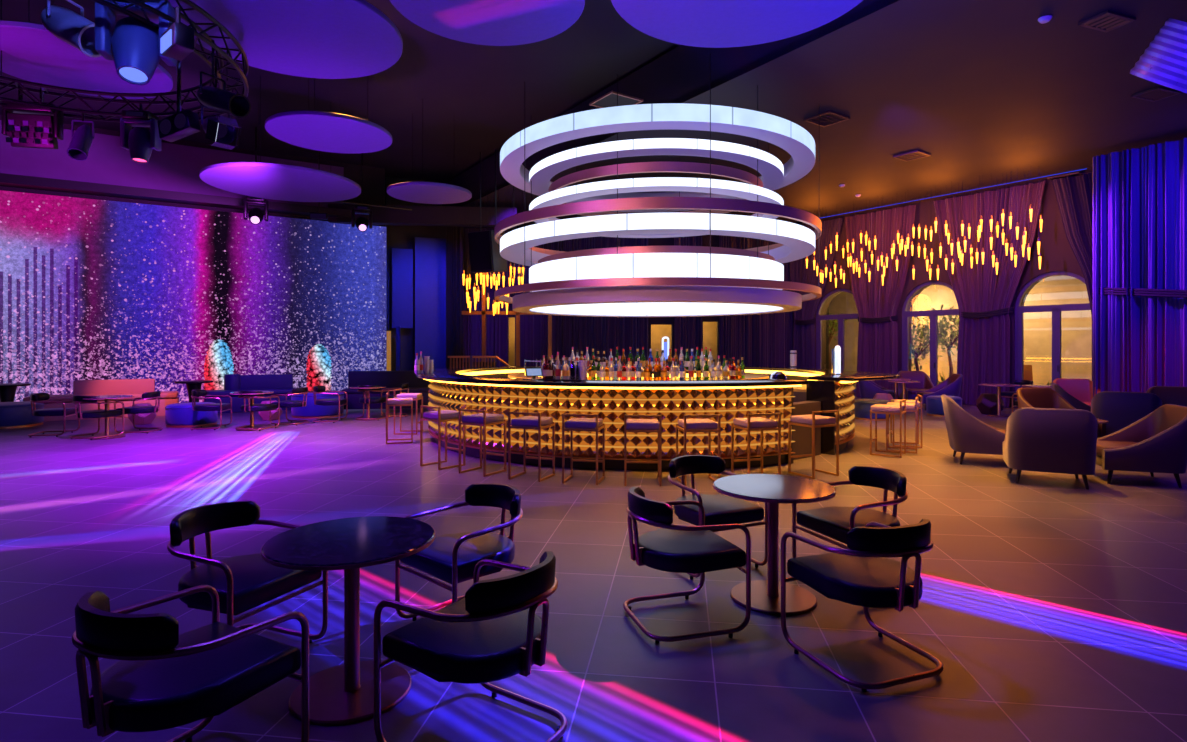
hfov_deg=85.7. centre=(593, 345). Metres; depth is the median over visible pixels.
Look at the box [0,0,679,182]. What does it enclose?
ceiling
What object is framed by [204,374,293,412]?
banquette
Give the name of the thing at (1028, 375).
garden chair
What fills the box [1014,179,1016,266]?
pendant
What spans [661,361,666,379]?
bottle
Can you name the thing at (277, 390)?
seat cushion
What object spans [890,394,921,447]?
bar stool
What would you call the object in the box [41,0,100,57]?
light
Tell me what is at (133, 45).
light
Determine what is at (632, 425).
bar stool
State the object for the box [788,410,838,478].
bar stool
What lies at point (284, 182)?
ceiling disc
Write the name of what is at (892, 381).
table
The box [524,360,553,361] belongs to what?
shelf
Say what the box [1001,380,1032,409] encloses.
chair
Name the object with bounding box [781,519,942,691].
chair
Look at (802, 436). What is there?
hatch
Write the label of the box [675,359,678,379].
bottle
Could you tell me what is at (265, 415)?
stool
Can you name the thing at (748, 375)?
shelf
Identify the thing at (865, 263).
pendant
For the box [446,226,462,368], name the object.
curtain
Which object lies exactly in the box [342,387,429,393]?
seat cushion
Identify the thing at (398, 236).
wall
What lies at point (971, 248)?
pendant
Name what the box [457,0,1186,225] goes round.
ceiling
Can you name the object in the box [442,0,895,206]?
ceiling beam
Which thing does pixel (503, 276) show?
pendant
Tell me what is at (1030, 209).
pendant
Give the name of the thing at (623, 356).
bottle
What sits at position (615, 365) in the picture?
bottle
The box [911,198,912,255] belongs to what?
pendant
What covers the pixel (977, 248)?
pendant
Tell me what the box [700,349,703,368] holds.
bottle
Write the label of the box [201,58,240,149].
light
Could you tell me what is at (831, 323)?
tree
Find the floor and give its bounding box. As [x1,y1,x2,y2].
[0,386,1186,741]
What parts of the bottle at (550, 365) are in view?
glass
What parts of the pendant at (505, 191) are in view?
cord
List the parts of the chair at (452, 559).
rail, seat, backrest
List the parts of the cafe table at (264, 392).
post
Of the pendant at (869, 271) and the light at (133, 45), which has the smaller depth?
the light at (133, 45)
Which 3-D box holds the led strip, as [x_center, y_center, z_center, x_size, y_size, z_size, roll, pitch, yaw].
[9.165,-4.105,17.936,0.020,0.014,7.700,0,0,-36]
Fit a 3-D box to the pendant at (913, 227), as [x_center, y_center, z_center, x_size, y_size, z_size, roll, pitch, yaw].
[8.784,-3.612,17.561,0.058,1.300,0.059,0,0,0]
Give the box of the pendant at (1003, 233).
[1002,229,1004,244]
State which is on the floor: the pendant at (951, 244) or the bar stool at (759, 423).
the bar stool at (759, 423)
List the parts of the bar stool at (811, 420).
leg, seat rail, floor rail, seat, leg, floor rail, cross rail, leg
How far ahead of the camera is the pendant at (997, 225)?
15.80 m
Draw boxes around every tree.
[829,312,846,368]
[911,316,951,370]
[925,299,959,375]
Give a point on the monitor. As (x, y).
(532, 372)
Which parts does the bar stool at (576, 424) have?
leg, leg, cross rail, seat, leg, leg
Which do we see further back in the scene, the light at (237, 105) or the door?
the door
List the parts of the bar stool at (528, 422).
leg, floor rail, cross rail, leg, seat, leg, floor rail, seat rail, leg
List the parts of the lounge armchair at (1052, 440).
leg, leg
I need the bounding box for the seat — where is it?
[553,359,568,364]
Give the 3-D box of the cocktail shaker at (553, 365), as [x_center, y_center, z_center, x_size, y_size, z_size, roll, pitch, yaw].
[-0.545,0.332,8.609,0.090,0.232,0.090,0,0,0]
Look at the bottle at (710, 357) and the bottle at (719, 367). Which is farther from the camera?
the bottle at (710, 357)
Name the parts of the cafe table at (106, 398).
post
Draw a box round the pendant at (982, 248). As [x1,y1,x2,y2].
[982,248,983,263]
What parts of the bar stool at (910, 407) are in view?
leg, leg, seat, floor rail, floor rail, leg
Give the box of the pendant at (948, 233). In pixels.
[947,192,949,243]
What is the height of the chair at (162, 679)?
0.757 m
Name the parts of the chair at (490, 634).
rail, seat, backrest, bracket plate, bracket plate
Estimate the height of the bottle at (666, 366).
0.320 m
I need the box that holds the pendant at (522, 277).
[521,190,523,283]
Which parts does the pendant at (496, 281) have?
cord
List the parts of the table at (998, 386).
post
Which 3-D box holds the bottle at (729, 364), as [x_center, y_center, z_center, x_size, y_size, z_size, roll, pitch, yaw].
[2.189,0.360,10.292,0.091,0.320,0.091,0,0,-41]
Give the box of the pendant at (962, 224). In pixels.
[961,180,963,235]
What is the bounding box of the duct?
[1130,18,1186,93]
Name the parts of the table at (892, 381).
post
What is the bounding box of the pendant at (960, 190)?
[960,190,960,261]
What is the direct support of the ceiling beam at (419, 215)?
attached to the wall at (373, 177)
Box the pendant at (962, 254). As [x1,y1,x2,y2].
[961,249,963,265]
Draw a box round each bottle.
[414,353,418,372]
[419,351,422,372]
[542,355,544,377]
[543,356,548,378]
[548,357,552,378]
[555,352,560,378]
[561,358,563,378]
[562,357,569,379]
[571,347,574,363]
[585,347,588,369]
[588,360,591,379]
[591,356,595,379]
[595,351,600,366]
[596,358,600,379]
[600,359,604,379]
[601,351,606,366]
[605,360,608,379]
[608,349,613,366]
[609,358,613,379]
[614,358,616,379]
[615,347,618,364]
[617,356,621,379]
[621,349,625,365]
[622,359,625,379]
[626,358,631,379]
[628,347,632,364]
[631,359,635,379]
[635,349,639,369]
[636,358,640,379]
[640,360,643,379]
[641,347,644,367]
[644,361,649,379]
[648,349,652,369]
[648,358,651,379]
[653,358,658,379]
[655,349,659,364]
[658,358,661,379]
[660,350,664,366]
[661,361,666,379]
[665,359,669,379]
[667,349,671,367]
[670,358,675,379]
[674,349,678,366]
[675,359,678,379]
[679,347,683,367]
[679,358,684,379]
[684,349,689,369]
[688,356,692,379]
[691,349,694,369]
[695,347,698,368]
[696,356,700,379]
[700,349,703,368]
[704,347,707,363]
[704,358,708,379]
[708,349,712,367]
[709,360,712,378]
[711,359,716,379]
[717,359,722,379]
[722,355,724,378]
[723,360,728,378]
[728,358,730,377]
[730,359,735,378]
[735,360,740,378]
[740,357,744,378]
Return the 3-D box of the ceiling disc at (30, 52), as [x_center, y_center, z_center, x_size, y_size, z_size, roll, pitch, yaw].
[-6.900,-4.450,8.500,2.200,1.500,2.200,0,0,0]
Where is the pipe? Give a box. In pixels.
[220,189,411,210]
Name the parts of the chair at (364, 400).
backrest, seat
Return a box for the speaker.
[468,149,507,272]
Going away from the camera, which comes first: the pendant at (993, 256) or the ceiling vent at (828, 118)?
the ceiling vent at (828, 118)
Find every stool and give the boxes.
[128,403,155,424]
[258,400,282,420]
[386,393,412,443]
[394,388,422,434]
[420,405,464,469]
[459,409,505,476]
[508,412,554,481]
[562,414,604,484]
[624,415,661,485]
[676,415,720,485]
[731,413,780,474]
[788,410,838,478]
[870,399,905,457]
[873,393,892,401]
[886,397,916,453]
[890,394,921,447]
[976,393,1003,413]
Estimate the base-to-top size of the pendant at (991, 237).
1.800 m
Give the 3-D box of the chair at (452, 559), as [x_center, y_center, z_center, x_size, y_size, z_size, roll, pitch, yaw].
[-0.715,1.222,3.676,0.587,0.757,0.611,0,0,43]
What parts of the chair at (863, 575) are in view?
rail, seat, backrest, bracket plate, bracket plate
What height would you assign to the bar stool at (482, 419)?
0.812 m
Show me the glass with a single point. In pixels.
(582, 363)
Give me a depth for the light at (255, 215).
15.09 m
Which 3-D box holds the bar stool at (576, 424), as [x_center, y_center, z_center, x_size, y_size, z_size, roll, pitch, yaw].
[-0.114,1.194,7.607,0.423,0.812,0.423,0,0,12]
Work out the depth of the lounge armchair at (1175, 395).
11.05 m
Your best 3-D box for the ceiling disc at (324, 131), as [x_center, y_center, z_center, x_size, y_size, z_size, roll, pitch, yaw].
[-4.380,-4.350,10.670,1.960,1.700,1.960,0,0,0]
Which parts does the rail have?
post, handrail, handrail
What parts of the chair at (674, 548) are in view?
bracket plate, backrest, seat, rail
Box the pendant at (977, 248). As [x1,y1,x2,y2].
[976,248,977,263]
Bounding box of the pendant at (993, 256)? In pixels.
[992,251,994,266]
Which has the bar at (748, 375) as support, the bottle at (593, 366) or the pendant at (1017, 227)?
the bottle at (593, 366)
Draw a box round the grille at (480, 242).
[468,231,492,270]
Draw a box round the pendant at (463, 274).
[462,183,464,284]
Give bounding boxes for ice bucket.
[769,371,786,379]
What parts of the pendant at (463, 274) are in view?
cord, cord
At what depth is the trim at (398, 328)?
19.10 m
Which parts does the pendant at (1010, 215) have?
cord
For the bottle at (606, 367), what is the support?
on the bar at (748, 375)
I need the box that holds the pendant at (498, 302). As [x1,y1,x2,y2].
[497,184,499,313]
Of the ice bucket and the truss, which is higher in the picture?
the truss
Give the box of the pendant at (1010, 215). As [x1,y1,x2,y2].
[1009,171,1011,228]
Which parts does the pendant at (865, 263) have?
cord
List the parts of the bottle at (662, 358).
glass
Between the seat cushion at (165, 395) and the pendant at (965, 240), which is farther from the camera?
the pendant at (965, 240)
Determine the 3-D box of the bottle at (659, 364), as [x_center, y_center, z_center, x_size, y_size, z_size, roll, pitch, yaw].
[1.005,0.350,9.770,0.083,0.340,0.083,0,0,-13]
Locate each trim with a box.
[0,120,343,206]
[0,173,350,216]
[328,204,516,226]
[396,326,400,370]
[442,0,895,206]
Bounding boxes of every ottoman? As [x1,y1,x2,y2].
[0,401,44,428]
[165,402,217,427]
[291,390,343,418]
[854,399,889,420]
[926,395,961,416]
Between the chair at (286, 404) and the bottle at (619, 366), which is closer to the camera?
the bottle at (619, 366)
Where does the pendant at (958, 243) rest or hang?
hanging from the ceiling at (989, 90)
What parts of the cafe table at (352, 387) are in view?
post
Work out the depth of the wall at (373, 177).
17.29 m
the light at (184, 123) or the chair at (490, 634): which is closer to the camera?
the chair at (490, 634)
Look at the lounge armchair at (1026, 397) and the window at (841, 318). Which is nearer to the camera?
the lounge armchair at (1026, 397)
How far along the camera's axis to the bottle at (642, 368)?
9.73 m
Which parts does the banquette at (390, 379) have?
backrest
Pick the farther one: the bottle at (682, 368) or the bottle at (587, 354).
the bottle at (587, 354)
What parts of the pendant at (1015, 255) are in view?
cord, cord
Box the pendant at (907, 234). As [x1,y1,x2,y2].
[907,234,908,248]
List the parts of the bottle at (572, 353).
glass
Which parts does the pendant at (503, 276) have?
cord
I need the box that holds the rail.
[448,356,509,368]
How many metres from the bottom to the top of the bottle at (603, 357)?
0.300 m
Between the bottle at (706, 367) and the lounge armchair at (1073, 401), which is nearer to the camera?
the bottle at (706, 367)
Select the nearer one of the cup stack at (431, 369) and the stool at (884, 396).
the cup stack at (431, 369)
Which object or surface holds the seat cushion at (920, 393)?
on the lounge armchair at (951, 386)
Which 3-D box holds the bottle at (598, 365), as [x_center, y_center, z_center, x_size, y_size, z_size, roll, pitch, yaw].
[0.085,0.350,9.887,0.083,0.340,0.083,0,0,-21]
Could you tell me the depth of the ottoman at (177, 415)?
12.59 m
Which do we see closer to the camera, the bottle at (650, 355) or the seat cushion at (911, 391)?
the bottle at (650, 355)
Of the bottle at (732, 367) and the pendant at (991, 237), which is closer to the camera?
the bottle at (732, 367)
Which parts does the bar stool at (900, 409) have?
leg, leg, floor rail, seat rail, seat, floor rail, leg, leg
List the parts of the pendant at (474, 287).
cord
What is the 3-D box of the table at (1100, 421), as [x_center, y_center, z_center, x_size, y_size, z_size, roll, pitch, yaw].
[7.171,1.340,9.395,0.606,0.520,0.606,0,0,0]
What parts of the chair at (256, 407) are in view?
backrest, seat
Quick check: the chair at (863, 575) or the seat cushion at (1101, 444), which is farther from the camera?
the seat cushion at (1101, 444)
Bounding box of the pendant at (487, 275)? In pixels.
[486,191,488,285]
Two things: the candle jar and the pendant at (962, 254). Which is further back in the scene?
the pendant at (962, 254)
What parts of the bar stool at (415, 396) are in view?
leg, leg, floor rail, seat, floor rail, leg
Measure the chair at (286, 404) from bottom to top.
0.757 m
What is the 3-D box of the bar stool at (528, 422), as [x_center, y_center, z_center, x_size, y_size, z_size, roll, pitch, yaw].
[-0.750,1.194,7.797,0.423,0.812,0.423,0,0,21]
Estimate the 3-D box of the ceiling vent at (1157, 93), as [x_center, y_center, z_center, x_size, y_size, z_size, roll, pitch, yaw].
[9.160,-4.099,10.422,0.590,0.038,0.390,0,0,-20]
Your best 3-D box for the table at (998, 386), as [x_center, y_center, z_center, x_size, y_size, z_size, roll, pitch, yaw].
[9.269,1.240,14.629,0.806,0.720,0.806,0,0,0]
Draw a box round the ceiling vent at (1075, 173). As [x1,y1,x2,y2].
[1047,172,1082,180]
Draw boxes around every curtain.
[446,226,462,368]
[463,228,507,365]
[515,228,647,365]
[674,235,702,360]
[719,235,793,367]
[790,218,842,367]
[845,205,915,396]
[934,181,1044,407]
[1052,173,1092,380]
[1093,138,1186,396]
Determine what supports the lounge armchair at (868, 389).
on the floor
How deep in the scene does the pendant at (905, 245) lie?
17.02 m
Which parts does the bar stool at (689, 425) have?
leg, leg, seat, cross rail, leg, leg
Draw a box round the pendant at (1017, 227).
[1016,222,1018,239]
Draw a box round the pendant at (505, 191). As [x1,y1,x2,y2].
[504,191,506,303]
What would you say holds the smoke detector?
attached to the ceiling at (989, 90)
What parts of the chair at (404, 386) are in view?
backrest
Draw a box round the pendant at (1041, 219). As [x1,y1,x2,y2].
[1040,215,1042,231]
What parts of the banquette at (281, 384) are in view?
backrest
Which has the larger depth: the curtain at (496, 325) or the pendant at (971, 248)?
the curtain at (496, 325)
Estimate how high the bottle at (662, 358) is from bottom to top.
0.320 m
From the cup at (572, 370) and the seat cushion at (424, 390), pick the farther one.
the seat cushion at (424, 390)
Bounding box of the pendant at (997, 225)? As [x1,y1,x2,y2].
[996,181,998,236]
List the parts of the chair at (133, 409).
seat, backrest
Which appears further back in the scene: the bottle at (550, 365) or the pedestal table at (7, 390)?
the pedestal table at (7, 390)
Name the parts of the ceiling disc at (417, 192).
panel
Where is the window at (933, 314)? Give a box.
[902,281,958,399]
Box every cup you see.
[552,368,554,378]
[570,368,575,379]
[576,368,579,379]
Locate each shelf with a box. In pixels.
[508,372,768,379]
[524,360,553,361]
[541,364,716,370]
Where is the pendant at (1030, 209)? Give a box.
[1029,205,1032,221]
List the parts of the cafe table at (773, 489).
post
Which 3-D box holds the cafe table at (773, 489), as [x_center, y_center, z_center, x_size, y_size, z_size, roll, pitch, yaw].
[1.140,1.242,4.064,0.750,0.715,0.750,0,0,0]
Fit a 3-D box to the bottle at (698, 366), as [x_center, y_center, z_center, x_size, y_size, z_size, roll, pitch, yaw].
[1.598,0.335,9.747,0.075,0.370,0.075,0,0,44]
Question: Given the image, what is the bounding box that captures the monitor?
[525,367,542,378]
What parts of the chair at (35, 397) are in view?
backrest, seat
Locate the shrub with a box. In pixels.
[938,372,949,383]
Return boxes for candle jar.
[790,350,796,365]
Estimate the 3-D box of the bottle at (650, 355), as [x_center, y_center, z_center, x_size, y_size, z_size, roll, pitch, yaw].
[0.915,0.215,10.224,0.083,0.340,0.083,0,0,-19]
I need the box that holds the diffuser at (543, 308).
[530,302,782,315]
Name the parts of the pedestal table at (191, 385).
post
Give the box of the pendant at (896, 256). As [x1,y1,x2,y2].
[896,256,897,270]
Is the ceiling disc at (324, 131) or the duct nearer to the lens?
the duct
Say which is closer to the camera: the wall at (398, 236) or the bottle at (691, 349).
the bottle at (691, 349)
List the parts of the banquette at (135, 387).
backrest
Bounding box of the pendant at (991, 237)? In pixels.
[990,233,992,249]
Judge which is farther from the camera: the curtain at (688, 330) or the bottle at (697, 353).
the curtain at (688, 330)
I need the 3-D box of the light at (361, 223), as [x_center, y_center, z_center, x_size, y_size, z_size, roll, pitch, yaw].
[-6.136,-4.101,16.994,0.514,2.197,0.503,0,0,26]
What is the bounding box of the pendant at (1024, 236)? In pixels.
[1023,231,1025,247]
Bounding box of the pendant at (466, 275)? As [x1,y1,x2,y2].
[466,275,467,289]
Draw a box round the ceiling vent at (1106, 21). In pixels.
[1078,10,1135,32]
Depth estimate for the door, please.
19.16 m
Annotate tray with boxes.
[538,379,587,381]
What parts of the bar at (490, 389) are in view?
kick plate, panel, panel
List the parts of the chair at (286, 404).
seat, backrest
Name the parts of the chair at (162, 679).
bracket plate, bracket plate, backrest, seat, rail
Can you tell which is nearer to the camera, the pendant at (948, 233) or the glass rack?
the glass rack
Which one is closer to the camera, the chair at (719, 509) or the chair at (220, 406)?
the chair at (719, 509)
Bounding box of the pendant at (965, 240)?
[964,236,966,251]
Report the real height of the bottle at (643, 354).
0.370 m
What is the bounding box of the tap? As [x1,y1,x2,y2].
[662,337,668,360]
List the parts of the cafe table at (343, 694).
post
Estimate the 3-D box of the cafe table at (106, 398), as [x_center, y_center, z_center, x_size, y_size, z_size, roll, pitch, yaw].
[-8.526,1.242,11.216,0.750,0.715,0.750,0,0,0]
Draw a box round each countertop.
[415,365,898,386]
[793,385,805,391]
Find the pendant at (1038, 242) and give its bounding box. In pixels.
[1037,237,1039,254]
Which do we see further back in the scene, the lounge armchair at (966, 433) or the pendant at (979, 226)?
the pendant at (979, 226)
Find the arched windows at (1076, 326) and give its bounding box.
[829,275,1091,387]
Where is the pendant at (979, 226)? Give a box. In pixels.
[978,221,980,237]
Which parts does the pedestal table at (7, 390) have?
post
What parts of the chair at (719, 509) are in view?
backrest, seat, rail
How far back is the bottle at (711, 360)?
10.04 m
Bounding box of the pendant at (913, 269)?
[912,238,914,279]
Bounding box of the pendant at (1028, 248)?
[1027,243,1029,259]
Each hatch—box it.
[589,91,642,107]
[793,401,820,459]
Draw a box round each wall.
[0,115,384,226]
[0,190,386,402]
[385,176,445,370]
[466,228,828,368]
[509,318,716,365]
[802,167,1092,407]
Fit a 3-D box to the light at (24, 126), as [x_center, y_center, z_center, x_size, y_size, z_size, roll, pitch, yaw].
[-7.269,-2.989,8.300,0.630,0.832,0.260,0,0,-11]
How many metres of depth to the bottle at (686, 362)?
10.36 m
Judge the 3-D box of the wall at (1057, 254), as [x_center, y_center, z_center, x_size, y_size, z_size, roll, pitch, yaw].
[11.596,-1.560,15.993,0.600,6.320,14.600,0,0,-36]
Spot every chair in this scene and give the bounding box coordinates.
[28,393,79,436]
[69,395,123,439]
[72,585,308,741]
[114,391,162,432]
[167,501,327,643]
[190,389,231,429]
[235,391,279,430]
[270,387,309,425]
[312,386,347,422]
[355,385,388,419]
[374,551,567,741]
[381,383,408,416]
[395,483,522,620]
[623,487,750,642]
[668,455,766,579]
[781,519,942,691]
[792,466,907,557]
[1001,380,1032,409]
[1012,388,1051,412]
[1024,365,1037,387]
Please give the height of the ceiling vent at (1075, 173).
0.040 m
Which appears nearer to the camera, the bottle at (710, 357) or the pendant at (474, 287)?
the bottle at (710, 357)
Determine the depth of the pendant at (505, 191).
17.00 m
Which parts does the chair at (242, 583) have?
backrest, seat, rail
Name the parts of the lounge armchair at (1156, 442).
seat, leg, leg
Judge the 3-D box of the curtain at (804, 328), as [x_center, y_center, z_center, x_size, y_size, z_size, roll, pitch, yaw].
[7.278,-1.240,21.113,0.221,5.640,2.020,0,0,-38]
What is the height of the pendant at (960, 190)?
1.900 m
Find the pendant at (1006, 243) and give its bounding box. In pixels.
[1005,239,1007,255]
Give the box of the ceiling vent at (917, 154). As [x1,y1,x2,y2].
[893,150,930,161]
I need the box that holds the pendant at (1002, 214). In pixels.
[1001,209,1003,225]
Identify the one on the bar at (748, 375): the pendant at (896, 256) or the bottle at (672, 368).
the bottle at (672, 368)
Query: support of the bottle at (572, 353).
on the bar at (748, 375)
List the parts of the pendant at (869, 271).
cord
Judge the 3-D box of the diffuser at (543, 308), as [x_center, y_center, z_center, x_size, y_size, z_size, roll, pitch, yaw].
[1.120,-0.685,11.840,4.590,0.030,4.590,0,0,0]
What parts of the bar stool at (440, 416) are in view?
leg, cross rail, floor rail, leg, seat, leg, seat rail, floor rail, leg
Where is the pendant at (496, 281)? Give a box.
[495,190,497,289]
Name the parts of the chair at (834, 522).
rail, seat, backrest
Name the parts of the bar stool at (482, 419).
leg, floor rail, cross rail, leg, seat, leg, floor rail, seat rail, leg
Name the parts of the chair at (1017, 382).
seat, backrest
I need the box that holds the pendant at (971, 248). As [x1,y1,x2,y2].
[970,188,972,254]
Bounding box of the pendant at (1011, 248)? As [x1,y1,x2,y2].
[1010,243,1012,259]
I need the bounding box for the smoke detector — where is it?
[1038,15,1051,23]
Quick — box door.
[387,331,390,370]
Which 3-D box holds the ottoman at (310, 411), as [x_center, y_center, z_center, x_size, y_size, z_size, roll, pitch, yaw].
[-6.297,1.325,14.629,1.118,0.550,1.118,0,0,0]
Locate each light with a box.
[2,83,63,148]
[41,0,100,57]
[67,109,93,160]
[95,0,176,84]
[120,104,160,162]
[157,60,200,141]
[160,7,193,60]
[196,40,250,117]
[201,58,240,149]
[243,127,267,224]
[351,153,372,231]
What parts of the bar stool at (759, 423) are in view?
leg, seat rail, leg, seat, leg, cross rail, leg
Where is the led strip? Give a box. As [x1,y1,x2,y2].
[819,168,1086,218]
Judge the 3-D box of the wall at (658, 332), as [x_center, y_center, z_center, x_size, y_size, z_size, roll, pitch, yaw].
[0.000,-0.200,25.000,16.000,3.600,0.300,0,0,0]
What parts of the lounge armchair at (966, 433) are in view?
leg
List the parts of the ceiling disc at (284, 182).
panel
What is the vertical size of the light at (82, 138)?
0.690 m
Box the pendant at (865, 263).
[864,209,866,272]
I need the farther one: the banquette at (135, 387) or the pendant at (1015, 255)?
the pendant at (1015, 255)
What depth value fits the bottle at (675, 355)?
10.29 m
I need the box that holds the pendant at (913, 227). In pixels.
[912,196,914,237]
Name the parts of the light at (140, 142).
control panel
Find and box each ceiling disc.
[0,0,172,98]
[127,16,158,23]
[169,0,402,78]
[199,75,360,201]
[265,76,391,153]
[387,99,471,203]
[390,0,584,45]
[611,0,862,47]
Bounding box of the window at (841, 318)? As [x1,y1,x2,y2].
[816,289,858,396]
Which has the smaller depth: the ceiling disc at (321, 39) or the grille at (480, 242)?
the ceiling disc at (321, 39)
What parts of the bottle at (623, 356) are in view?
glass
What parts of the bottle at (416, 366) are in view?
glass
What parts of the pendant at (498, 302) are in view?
cord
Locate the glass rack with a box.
[524,359,553,377]
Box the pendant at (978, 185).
[977,185,978,241]
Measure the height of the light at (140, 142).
0.741 m
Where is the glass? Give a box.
[579,360,586,379]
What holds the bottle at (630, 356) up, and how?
on the bar at (748, 375)
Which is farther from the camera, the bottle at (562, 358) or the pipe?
the pipe
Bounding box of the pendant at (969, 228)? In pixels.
[968,223,970,238]
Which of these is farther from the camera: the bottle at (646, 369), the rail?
the rail
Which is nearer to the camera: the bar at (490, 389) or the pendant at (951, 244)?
the bar at (490, 389)
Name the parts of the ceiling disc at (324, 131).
panel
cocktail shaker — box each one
[552,362,554,378]
[570,361,575,379]
[576,362,579,379]
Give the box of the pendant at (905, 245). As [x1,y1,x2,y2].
[904,192,906,255]
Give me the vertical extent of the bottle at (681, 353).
0.370 m
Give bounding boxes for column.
[204,339,233,389]
[306,344,331,391]
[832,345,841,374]
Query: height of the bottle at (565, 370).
0.300 m
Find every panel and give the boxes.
[392,248,412,327]
[415,237,445,370]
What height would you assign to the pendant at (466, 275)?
2.700 m
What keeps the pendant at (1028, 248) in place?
hanging from the ceiling at (989, 90)
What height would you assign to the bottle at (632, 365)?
0.320 m
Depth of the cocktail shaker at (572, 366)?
8.38 m
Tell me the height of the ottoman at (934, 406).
0.440 m
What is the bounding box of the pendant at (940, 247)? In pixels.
[939,190,941,257]
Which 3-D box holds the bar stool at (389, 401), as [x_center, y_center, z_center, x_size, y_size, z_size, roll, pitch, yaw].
[-3.237,1.194,10.682,0.423,0.812,0.423,0,0,-16]
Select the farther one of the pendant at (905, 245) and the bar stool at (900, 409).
the pendant at (905, 245)
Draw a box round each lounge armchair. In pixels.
[858,380,894,398]
[898,371,933,399]
[916,374,962,409]
[941,394,1005,464]
[1002,407,1097,489]
[1017,388,1105,437]
[1051,383,1090,411]
[1053,378,1099,405]
[1091,391,1161,434]
[1096,404,1186,487]
[1146,386,1186,405]
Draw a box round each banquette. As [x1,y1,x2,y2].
[23,379,178,421]
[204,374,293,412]
[342,371,429,408]
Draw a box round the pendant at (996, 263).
[995,258,997,274]
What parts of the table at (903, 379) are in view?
post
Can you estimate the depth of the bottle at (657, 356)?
10.22 m
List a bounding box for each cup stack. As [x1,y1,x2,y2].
[424,356,429,372]
[429,360,433,372]
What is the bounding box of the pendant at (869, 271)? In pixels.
[868,199,870,281]
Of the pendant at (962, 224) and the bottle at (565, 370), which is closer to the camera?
the bottle at (565, 370)
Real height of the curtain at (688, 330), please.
5.640 m
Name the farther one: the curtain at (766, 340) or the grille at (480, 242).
the curtain at (766, 340)
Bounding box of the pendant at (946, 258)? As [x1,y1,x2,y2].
[945,254,947,269]
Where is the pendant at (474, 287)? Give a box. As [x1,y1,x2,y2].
[473,186,475,296]
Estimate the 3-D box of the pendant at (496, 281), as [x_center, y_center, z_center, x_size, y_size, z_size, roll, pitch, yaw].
[-2.567,-2.789,16.960,0.058,2.700,0.059,0,0,0]
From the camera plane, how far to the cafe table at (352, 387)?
13.95 m
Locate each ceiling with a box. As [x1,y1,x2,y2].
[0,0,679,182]
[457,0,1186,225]
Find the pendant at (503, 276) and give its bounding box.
[502,189,504,286]
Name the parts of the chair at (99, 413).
backrest, seat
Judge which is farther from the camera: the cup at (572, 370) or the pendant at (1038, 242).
the pendant at (1038, 242)
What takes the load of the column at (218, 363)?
on the floor
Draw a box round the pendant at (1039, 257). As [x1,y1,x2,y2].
[1038,252,1040,268]
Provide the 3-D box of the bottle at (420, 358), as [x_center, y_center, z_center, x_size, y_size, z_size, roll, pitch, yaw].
[-2.921,0.274,10.837,0.075,0.370,0.075,0,0,6]
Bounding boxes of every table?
[0,383,30,401]
[83,395,132,439]
[174,380,212,401]
[230,391,273,430]
[261,516,435,725]
[350,386,385,420]
[713,474,835,615]
[887,378,910,398]
[888,380,919,398]
[978,383,1019,416]
[1022,385,1050,387]
[1097,419,1107,423]
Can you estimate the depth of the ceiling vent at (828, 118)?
11.53 m
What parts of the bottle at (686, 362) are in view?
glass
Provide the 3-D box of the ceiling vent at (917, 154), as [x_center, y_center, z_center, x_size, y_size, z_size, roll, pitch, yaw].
[6.870,-4.099,13.805,0.540,0.037,0.540,0,0,-36]
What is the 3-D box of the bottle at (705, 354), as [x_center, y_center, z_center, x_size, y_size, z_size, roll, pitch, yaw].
[1.869,0.200,10.623,0.075,0.370,0.075,0,0,-43]
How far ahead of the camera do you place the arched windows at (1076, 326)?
20.44 m
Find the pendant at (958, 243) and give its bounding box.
[957,238,959,253]
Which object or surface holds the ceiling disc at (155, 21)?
hanging from the ceiling at (472, 95)
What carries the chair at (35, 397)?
on the floor
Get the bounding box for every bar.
[415,365,898,470]
[508,364,768,379]
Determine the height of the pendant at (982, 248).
2.200 m
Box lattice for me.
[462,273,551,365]
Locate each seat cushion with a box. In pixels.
[23,391,177,401]
[205,387,293,396]
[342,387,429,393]
[907,388,928,394]
[918,392,933,397]
[1096,440,1137,455]
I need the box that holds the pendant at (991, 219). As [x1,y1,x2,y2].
[990,215,992,231]
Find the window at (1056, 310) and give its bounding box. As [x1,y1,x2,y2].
[1015,271,1090,407]
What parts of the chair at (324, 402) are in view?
backrest, seat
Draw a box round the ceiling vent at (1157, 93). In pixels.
[1131,86,1181,101]
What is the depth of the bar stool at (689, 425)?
7.34 m
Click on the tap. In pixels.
(665, 345)
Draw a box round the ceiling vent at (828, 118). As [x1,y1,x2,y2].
[804,110,849,126]
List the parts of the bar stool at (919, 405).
leg, leg, seat, floor rail, leg, leg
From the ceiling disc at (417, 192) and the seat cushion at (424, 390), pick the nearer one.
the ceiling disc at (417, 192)
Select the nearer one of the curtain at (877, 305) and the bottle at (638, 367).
the bottle at (638, 367)
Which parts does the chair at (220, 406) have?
backrest, seat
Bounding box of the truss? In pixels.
[0,0,248,121]
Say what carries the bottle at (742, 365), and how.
on the bar at (748, 375)
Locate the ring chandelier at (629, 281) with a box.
[494,53,821,316]
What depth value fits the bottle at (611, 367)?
9.64 m
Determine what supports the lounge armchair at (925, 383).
on the floor
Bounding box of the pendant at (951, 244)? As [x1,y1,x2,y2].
[950,239,952,254]
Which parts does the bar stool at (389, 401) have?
leg, leg, floor rail, floor rail, seat rail, seat, leg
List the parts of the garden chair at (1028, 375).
backrest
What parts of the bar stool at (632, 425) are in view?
leg, seat, cross rail, leg, leg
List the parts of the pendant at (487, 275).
cord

